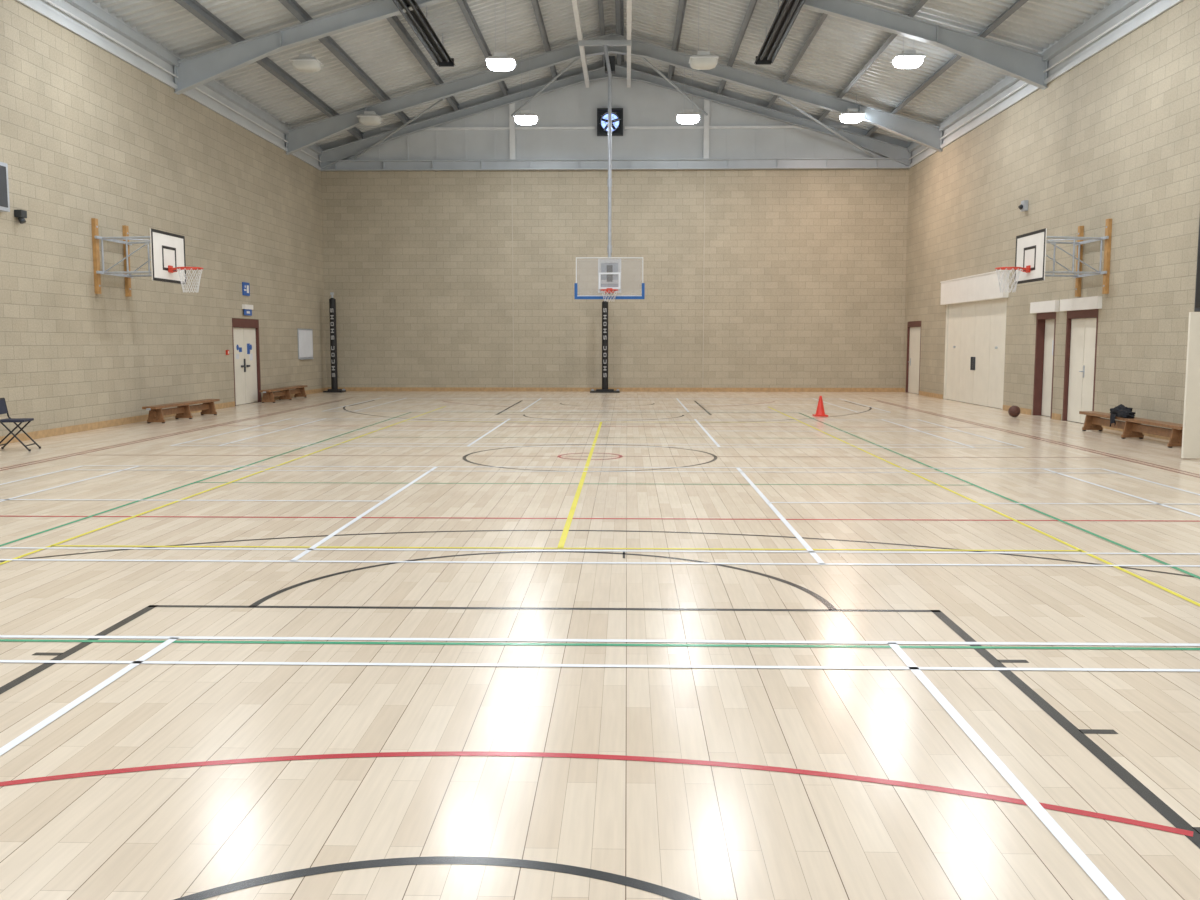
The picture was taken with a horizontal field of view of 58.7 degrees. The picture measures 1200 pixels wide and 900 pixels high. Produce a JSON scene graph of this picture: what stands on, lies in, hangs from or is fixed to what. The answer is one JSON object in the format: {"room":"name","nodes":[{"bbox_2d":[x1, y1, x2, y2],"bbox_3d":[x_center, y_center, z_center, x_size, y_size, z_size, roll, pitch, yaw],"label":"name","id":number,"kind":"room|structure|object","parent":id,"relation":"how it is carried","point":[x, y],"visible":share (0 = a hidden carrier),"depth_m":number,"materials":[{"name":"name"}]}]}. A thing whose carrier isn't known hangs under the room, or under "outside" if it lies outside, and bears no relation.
{"room":"sports hall","nodes":[
{"label":"sports hall","id":0,"kind":"room"},
{"bbox_2d":[0,0,326,436],"bbox_3d":[-9.815,-3.544,15.450,0.300,7.220,40.750,0,6,1],"label":"wall","id":1,"kind":"structure","parent":0,"point":[86,134],"depth_m":21.59,"materials":[{"name":"beige brick"}]},
{"bbox_2d":[0,162,9,211],"bbox_3d":[-9.579,-4.074,15.818,0.146,0.760,2.600,0,6,1],"label":"scoreboard","id":2,"kind":"object","parent":1,"relation":"attached to","point":[4,184],"visible":1,"depth_m":16.98,"materials":[{"name":"white plastic"}]},
{"bbox_2d":[14,210,26,223],"bbox_3d":[-9.537,-3.840,17.585,0.141,0.222,0.170,0,6,1],"label":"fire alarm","id":3,"kind":"object","parent":1,"relation":"attached to","point":[20,215],"visible":1,"depth_m":17.54,"materials":[{"name":"black plastic"}]},
{"bbox_2d":[91,218,202,296],"bbox_3d":[-8.584,-3.704,20.606,1.895,1.400,1.700,0,6,1],"label":"basketball hoop","id":4,"kind":"object","parent":1,"relation":"attached to","point":[168,261],"visible":1,"depth_m":20.33,"materials":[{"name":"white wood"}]},
{"bbox_2d":[0,387,326,444],"bbox_3d":[-9.656,-0.002,15.654,0.025,0.129,40.450,0,6,1],"label":"baseboard","id":5,"kind":"structure","parent":1,"relation":"attached to","point":[115,422],"depth_m":20.04,"materials":[{"name":"brown wood"}]},
{"bbox_2d":[15,0,322,169],"bbox_3d":[-9.649,-7.558,14.889,0.160,0.880,40.450,0,6,1],"label":"eaves","id":6,"kind":"object","parent":1,"relation":"attached to","point":[86,19],"depth_m":22.47,"materials":[{"name":"grey metal"}]},
{"bbox_2d":[242,282,249,295],"bbox_3d":[-9.326,-4.243,28.111,0.031,0.340,0.480,0,6,1],"label":"exit sign","id":7,"kind":"object","parent":1,"relation":"attached to","point":[245,286],"visible":1,"depth_m":28.07,"materials":[{"name":"blue plastic"}]},
{"bbox_2d":[232,318,260,405],"bbox_3d":[-9.466,-2.342,28.256,0.239,2.245,1.994,0,6,1],"label":"door","id":8,"kind":"structure","parent":1,"relation":"in","point":[245,332],"depth_m":28.39,"materials":[{"name":"white wood"}]},
{"bbox_2d":[242,304,252,315],"bbox_3d":[-9.298,-3.695,28.165,0.087,0.280,0.600,0,6,1],"label":"emergency light","id":9,"kind":"object","parent":1,"relation":"attached to","point":[248,309],"visible":1,"depth_m":28.09,"materials":[{"name":"white plastic"}]},
{"bbox_2d":[297,329,313,359],"bbox_3d":[-9.179,-3.308,33.329,0.067,0.950,1.500,0,6,1],"label":"whiteboard","id":10,"kind":"object","parent":1,"relation":"attached to","point":[305,336],"visible":1,"depth_m":33.28,"materials":[{"name":"white plastic"}]},
{"bbox_2d":[174,0,1047,94],"bbox_3d":[0.142,-9.596,23.357,19.178,3.390,0.200,0,6,1],"label":"rafter","id":11,"kind":"object","parent":1,"relation":"attached to","point":[1024,65],"visible":0.92,"depth_m":23.34,"materials":[{"name":"grey paint"}]},
{"bbox_2d":[572,0,589,87],"bbox_3d":[-0.666,-10.793,23.708,0.120,0.420,21.300,0,6,1],"label":"support rail","id":12,"kind":"object","parent":11,"relation":"attached to","point":[574,2],"visible":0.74,"depth_m":28.75,"materials":[{"name":"white metal"}]},
{"bbox_2d":[627,0,631,87],"bbox_3d":[0.654,-10.789,23.675,0.120,0.420,21.300,0,6,1],"label":"support rail","id":13,"kind":"object","parent":11,"relation":"attached to","point":[629,2],"visible":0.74,"depth_m":28.75,"materials":[{"name":"grey metal"}]},
{"bbox_2d":[574,40,644,301],"bbox_3d":[0.264,-7.598,29.195,1.649,7.042,1.160,4,7,35],"label":"goal","id":14,"kind":"object","parent":13,"relation":"hanging from","point":[609,270],"visible":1,"depth_m":29.41,"materials":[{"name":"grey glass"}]},
{"bbox_2d":[286,33,942,154],"bbox_3d":[0.339,-10.376,31.065,19.178,3.390,0.200,0,6,1],"label":"rafter","id":15,"kind":"object","parent":1,"relation":"attached to","point":[928,135],"visible":0.78,"depth_m":30.96,"materials":[{"name":"grey paint"}]},
{"bbox_2d":[0,391,1199,899],"bbox_3d":[-0.082,0.088,15.419,19.780,0.001,40.450,0,6,1],"label":"floor","id":16,"kind":"structure","parent":0,"point":[703,832],"depth_m":5.61,"materials":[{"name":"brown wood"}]},
{"bbox_2d":[0,398,40,450],"bbox_3d":[-8.903,-0.393,16.222,0.576,0.791,0.466,-1,6,-9],"label":"folding chair","id":17,"kind":"object","parent":16,"relation":"on","point":[3,407],"visible":1,"depth_m":16.22,"materials":[{"name":"black plastic"}]},
{"bbox_2d":[142,399,219,422],"bbox_3d":[-8.925,-0.843,22.864,0.360,0.348,3.049,0,6,4],"label":"bench","id":18,"kind":"object","parent":16,"relation":"on","point":[182,409],"visible":1,"depth_m":22.80,"materials":[{"name":"brown wood"}]},
{"bbox_2d":[260,385,307,402],"bbox_3d":[-8.955,-1.599,30.329,0.360,0.348,3.449,0,6,1],"label":"bench","id":19,"kind":"object","parent":16,"relation":"on","point":[298,390],"visible":1,"depth_m":30.30,"materials":[{"name":"brown wood"}]},
{"bbox_2d":[323,292,345,391],"bbox_3d":[-8.734,-3.524,34.955,0.600,3.248,0.600,0,6,1],"label":"net post","id":20,"kind":"object","parent":16,"relation":"on","point":[332,301],"visible":1,"depth_m":34.88,"materials":[{"name":"black plastic"}]},
{"bbox_2d":[0,397,1199,899],"bbox_3d":[-0.142,0.086,15.407,15.285,0.002,32.623,0,6,1],"label":"court markings","id":21,"kind":"object","parent":16,"relation":"on","point":[1183,827],"visible":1,"depth_m":5.79,"materials":[{"name":"white paint"}]},
{"bbox_2d":[590,295,619,392],"bbox_3d":[0.165,-3.457,34.786,0.960,3.148,0.600,0,6,1],"label":"net post","id":22,"kind":"object","parent":16,"relation":"on","point":[604,389],"visible":0.94,"depth_m":34.70,"materials":[{"name":"black plastic"}]},
{"bbox_2d":[812,396,827,416],"bbox_3d":[4.901,-0.978,23.706,0.300,0.448,0.300,0,6,1],"label":"traffic cone","id":23,"kind":"object","parent":16,"relation":"on","point":[820,412],"visible":1,"depth_m":23.65,"materials":[{"name":"red plastic"}]},
{"bbox_2d":[1008,406,1019,416],"bbox_3d":[9.095,-0.849,23.411,0.256,0.251,0.250,0,6,1],"label":"basketball","id":24,"kind":"object","parent":16,"relation":"on","point":[1014,411],"visible":1,"depth_m":23.33,"materials":[{"name":"rubber"}]},
{"bbox_2d":[1079,411,1182,447],"bbox_3d":[9.082,-0.369,18.181,0.360,0.348,3.749,0,6,1],"label":"bench","id":25,"kind":"object","parent":16,"relation":"on","point":[1134,427],"visible":0.86,"depth_m":18.09,"materials":[{"name":"brown wood"}]},
{"bbox_2d":[1110,404,1134,426],"bbox_3d":[9.054,-0.583,18.446,0.339,0.400,0.827,0,6,1],"label":"jacket","id":26,"kind":"object","parent":25,"relation":"on","point":[1121,411],"visible":1,"depth_m":18.38,"materials":[{"name":"fabric"}]},
{"bbox_2d":[93,0,1110,147],"bbox_3d":[-0.078,-9.265,14.628,19.780,2.900,40.760,0,6,1],"label":"ceiling","id":27,"kind":"structure","parent":0,"point":[840,48],"depth_m":27.65,"materials":[{"name":"grey metal"}]},
{"bbox_2d":[289,54,323,71],"bbox_3d":[-6.852,-9.269,24.875,0.660,0.843,0.520,0,6,1],"label":"lamp","id":28,"kind":"object","parent":27,"relation":"hanging from","point":[304,62],"visible":0.94,"depth_m":24.70,"materials":[{"name":"white paint"}]},
{"bbox_2d":[357,98,382,125],"bbox_3d":[-6.695,-9.893,31.041,0.660,0.843,0.520,0,6,1],"label":"lamp","id":29,"kind":"object","parent":27,"relation":"hanging from","point":[369,118],"visible":1,"depth_m":30.87,"materials":[{"name":"white paint"}]},
{"bbox_2d":[392,0,454,66],"bbox_3d":[-4.164,-9.831,22.346,0.480,0.702,11.220,0,6,1],"label":"heater","id":30,"kind":"object","parent":27,"relation":"hanging from","point":[415,18],"visible":1,"depth_m":25.18,"materials":[{"name":"black metal"}]},
{"bbox_2d":[485,0,515,70],"bbox_3d":[-2.304,-9.901,24.695,0.660,2.138,0.520,0,6,1],"label":"lamp","id":31,"kind":"object","parent":27,"relation":"hanging from","point":[500,61],"visible":1,"depth_m":24.61,"materials":[{"name":"white paint"}]},
{"bbox_2d":[521,50,521,86],"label":"lamp","id":32,"kind":"object","parent":27,"relation":"hanging from","point":[521,50],"depth_m":30.81,"materials":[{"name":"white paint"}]},
{"bbox_2d":[514,110,537,124],"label":"lamp","id":33,"kind":"object","parent":27,"relation":"hanging from","point":[525,117],"depth_m":30.76,"materials":[{"name":"white paint"}]},
{"bbox_2d":[174,0,1027,139],"bbox_3d":[-0.066,-9.299,14.469,16.567,2.504,40.450,0,6,1],"label":"purlins","id":34,"kind":"structure","parent":27,"relation":"attached to","point":[192,6],"depth_m":27.45,"materials":[{"name":"metal"}]},
{"bbox_2d":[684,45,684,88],"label":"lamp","id":35,"kind":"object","parent":27,"relation":"hanging from","point":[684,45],"depth_m":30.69,"materials":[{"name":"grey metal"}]},
{"bbox_2d":[676,89,699,123],"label":"lamp","id":36,"kind":"object","parent":27,"relation":"hanging from","point":[687,116],"depth_m":30.65,"materials":[{"name":"white paint"}]},
{"bbox_2d":[689,0,718,69],"bbox_3d":[2.395,-9.926,24.573,0.660,2.212,0.520,0,6,1],"label":"lamp","id":37,"kind":"object","parent":27,"relation":"hanging from","point":[703,60],"visible":1,"depth_m":24.48,"materials":[{"name":"white paint"}]},
{"bbox_2d":[754,0,805,64],"bbox_3d":[4.104,-9.851,22.134,0.480,0.784,11.220,0,6,1],"label":"heater","id":38,"kind":"object","parent":27,"relation":"hanging from","point":[786,15],"visible":1,"depth_m":24.99,"materials":[{"name":"black metal"}]},
{"bbox_2d":[838,94,864,122],"bbox_3d":[7.250,-9.873,30.688,0.660,0.874,0.520,0,6,1],"label":"lamp","id":39,"kind":"object","parent":27,"relation":"hanging from","point":[851,115],"visible":0.98,"depth_m":30.52,"materials":[{"name":"white paint"}]},
{"bbox_2d":[891,36,925,68],"bbox_3d":[7.093,-9.249,24.522,0.660,0.874,0.520,0,6,1],"label":"lamp","id":40,"kind":"object","parent":27,"relation":"hanging from","point":[906,59],"visible":0.93,"depth_m":24.36,"materials":[{"name":"white paint"}]},
{"bbox_2d":[512,189,704,386],"bbox_3d":[0.270,-5.610,35.165,6.320,7.080,0.005,0,6,1],"label":"joint","id":41,"kind":"object","parent":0,"point":[704,189],"depth_m":35.16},
{"bbox_2d":[321,169,908,387],"bbox_3d":[0.433,-5.555,35.321,19.180,7.220,0.300,0,6,1],"label":"wall","id":42,"kind":"structure","parent":0,"point":[800,273],"depth_m":35.16,"materials":[{"name":"beige brick"}]},
{"bbox_2d":[597,108,622,135],"bbox_3d":[0.327,-10.611,34.529,0.840,0.840,0.222,0,6,1],"label":"fan","id":43,"kind":"object","parent":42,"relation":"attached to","point":[602,113],"visible":0.72,"depth_m":34.54,"materials":[{"name":"black metal"}]},
{"bbox_2d":[354,57,873,158],"bbox_3d":[0.355,-10.525,32.881,16.847,2.467,3.397,0,6,1],"label":"wind bracing","id":44,"kind":"object","parent":42,"relation":"attached to","point":[577,59],"visible":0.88,"depth_m":32.74,"materials":[{"name":"grey paint"}]},
{"bbox_2d":[320,158,908,170],"bbox_3d":[0.427,-9.280,34.682,19.140,0.320,0.220,0,6,1],"label":"beam","id":45,"kind":"structure","parent":42,"relation":"attached to","point":[727,163],"depth_m":34.65,"materials":[{"name":"grey metal"}]},
{"bbox_2d":[327,387,901,391],"bbox_3d":[0.429,-2.013,35.516,19.128,0.129,0.025,0,6,1],"label":"baseboard","id":46,"kind":"structure","parent":42,"relation":"attached to","point":[345,388],"depth_m":35.48,"materials":[{"name":"brown wood"}]},
{"bbox_2d":[381,125,847,129],"bbox_3d":[0.429,-10.462,34.643,15.180,0.080,0.060,0,6,1],"label":"rail","id":47,"kind":"object","parent":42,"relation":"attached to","point":[836,126],"visible":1,"depth_m":34.59,"materials":[{"name":"grey metal"}]},
{"bbox_2d":[319,64,910,168],"bbox_3d":[0.426,-10.782,34.480,19.178,3.270,0.200,0,6,1],"label":"rafter","id":48,"kind":"object","parent":42,"relation":"attached to","point":[882,148],"visible":0.79,"depth_m":34.37,"materials":[{"name":"grey paint"}]},
{"bbox_2d":[321,58,909,159],"bbox_3d":[0.430,-10.948,34.624,19.180,3.650,0.200,0,6,1],"label":"gable","id":49,"kind":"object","parent":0,"point":[643,104],"depth_m":34.67,"materials":[{"name":"grey paint"}]},
{"bbox_2d":[903,0,1199,428],"bbox_3d":[9.659,-3.494,14.960,0.300,7.220,40.750,0,6,1],"label":"wall","id":50,"kind":"structure","parent":0,"point":[1115,136],"depth_m":20.67,"materials":[{"name":"beige brick"}]},
{"bbox_2d":[906,321,920,393],"bbox_3d":[10.106,-2.949,34.006,0.241,2.295,1.644,0,6,1],"label":"door","id":51,"kind":"structure","parent":50,"relation":"in","point":[913,327],"depth_m":34.20,"materials":[{"name":"white wood"}]},
{"bbox_2d":[940,270,1009,409],"bbox_3d":[9.882,-2.892,28.161,0.395,3.358,5.160,0,6,1],"label":"door","id":52,"kind":"structure","parent":50,"relation":"in","point":[976,309],"depth_m":27.99,"materials":[{"name":"white wood"}]},
{"bbox_2d":[1018,200,1027,211],"bbox_3d":[9.656,-5.578,24.376,0.184,0.230,0.200,0,6,1],"label":"sensor","id":53,"kind":"object","parent":50,"relation":"attached to","point":[1023,207],"visible":1,"depth_m":24.30,"materials":[{"name":"white plastic"}]},
{"bbox_2d":[902,388,1169,439],"bbox_3d":[9.492,0.047,15.171,0.025,0.129,40.450,0,6,1],"label":"baseboard","id":54,"kind":"structure","parent":50,"relation":"attached to","point":[1055,416],"depth_m":24.17,"materials":[{"name":"brown wood"}]},
{"bbox_2d":[1030,300,1058,418],"bbox_3d":[9.790,-1.980,23.329,0.330,2.518,1.400,0,6,1],"label":"door","id":55,"kind":"structure","parent":50,"relation":"in","point":[1046,311],"depth_m":23.66,"materials":[{"name":"white wood"}]},
{"bbox_2d":[907,0,1183,168],"bbox_3d":[9.485,-7.509,14.407,0.160,0.880,40.450,0,6,1],"label":"trim","id":56,"kind":"structure","parent":50,"relation":"attached to","point":[1118,19],"depth_m":22.30,"materials":[{"name":"grey metal"}]},
{"bbox_2d":[995,219,1111,296],"bbox_3d":[8.747,-3.705,20.613,2.274,1.400,1.454,-2,6,-16],"label":"basketball hoop","id":57,"kind":"object","parent":50,"relation":"attached to","point":[1030,255],"visible":1,"depth_m":20.36,"materials":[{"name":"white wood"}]},
{"bbox_2d":[1060,296,1102,422],"bbox_3d":[9.744,-1.794,21.489,0.330,2.518,1.800,0,6,1],"label":"door","id":58,"kind":"structure","parent":50,"relation":"in","point":[1082,313],"depth_m":21.59,"materials":[{"name":"white wood"}]},
{"bbox_2d":[1181,312,1199,457],"bbox_3d":[8.828,-0.893,14.829,1.338,2.030,0.065,0,6,1],"label":"door","id":59,"kind":"structure","parent":50,"relation":"in","point":[1190,435],"depth_m":14.85,"materials":[{"name":"beige wood"}]},
{"bbox_2d":[1194,217,1199,311],"bbox_3d":[9.457,-3.252,15.291,0.112,2.430,3.150,0,6,1],"label":"display panel","id":60,"kind":"object","parent":50,"relation":"attached to","point":[1197,290],"visible":1,"depth_m":16.82,"materials":[{"name":"black plastic"}]}
]}

